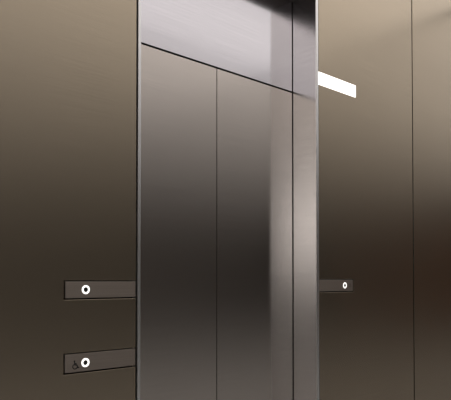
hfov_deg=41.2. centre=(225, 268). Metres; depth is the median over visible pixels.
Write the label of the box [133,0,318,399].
frame
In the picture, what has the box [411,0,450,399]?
wall panel
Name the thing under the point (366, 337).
wall panel
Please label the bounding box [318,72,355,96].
lantern
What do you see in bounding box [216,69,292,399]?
door
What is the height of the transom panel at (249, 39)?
0.489 m
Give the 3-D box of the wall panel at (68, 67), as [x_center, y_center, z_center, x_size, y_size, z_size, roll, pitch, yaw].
[-0.701,-0.462,2.041,0.932,3.250,0.030,1,-2,-43]
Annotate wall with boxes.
[290,92,292,346]
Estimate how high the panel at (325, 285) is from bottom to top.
0.072 m
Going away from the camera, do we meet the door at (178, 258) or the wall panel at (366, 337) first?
the door at (178, 258)
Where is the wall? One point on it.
(290, 92)
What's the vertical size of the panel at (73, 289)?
0.070 m
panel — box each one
[0,0,136,399]
[63,348,134,373]
[64,280,134,299]
[141,0,291,91]
[318,0,413,399]
[319,279,352,291]
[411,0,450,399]
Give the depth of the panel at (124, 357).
2.22 m
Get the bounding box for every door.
[140,44,215,399]
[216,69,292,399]

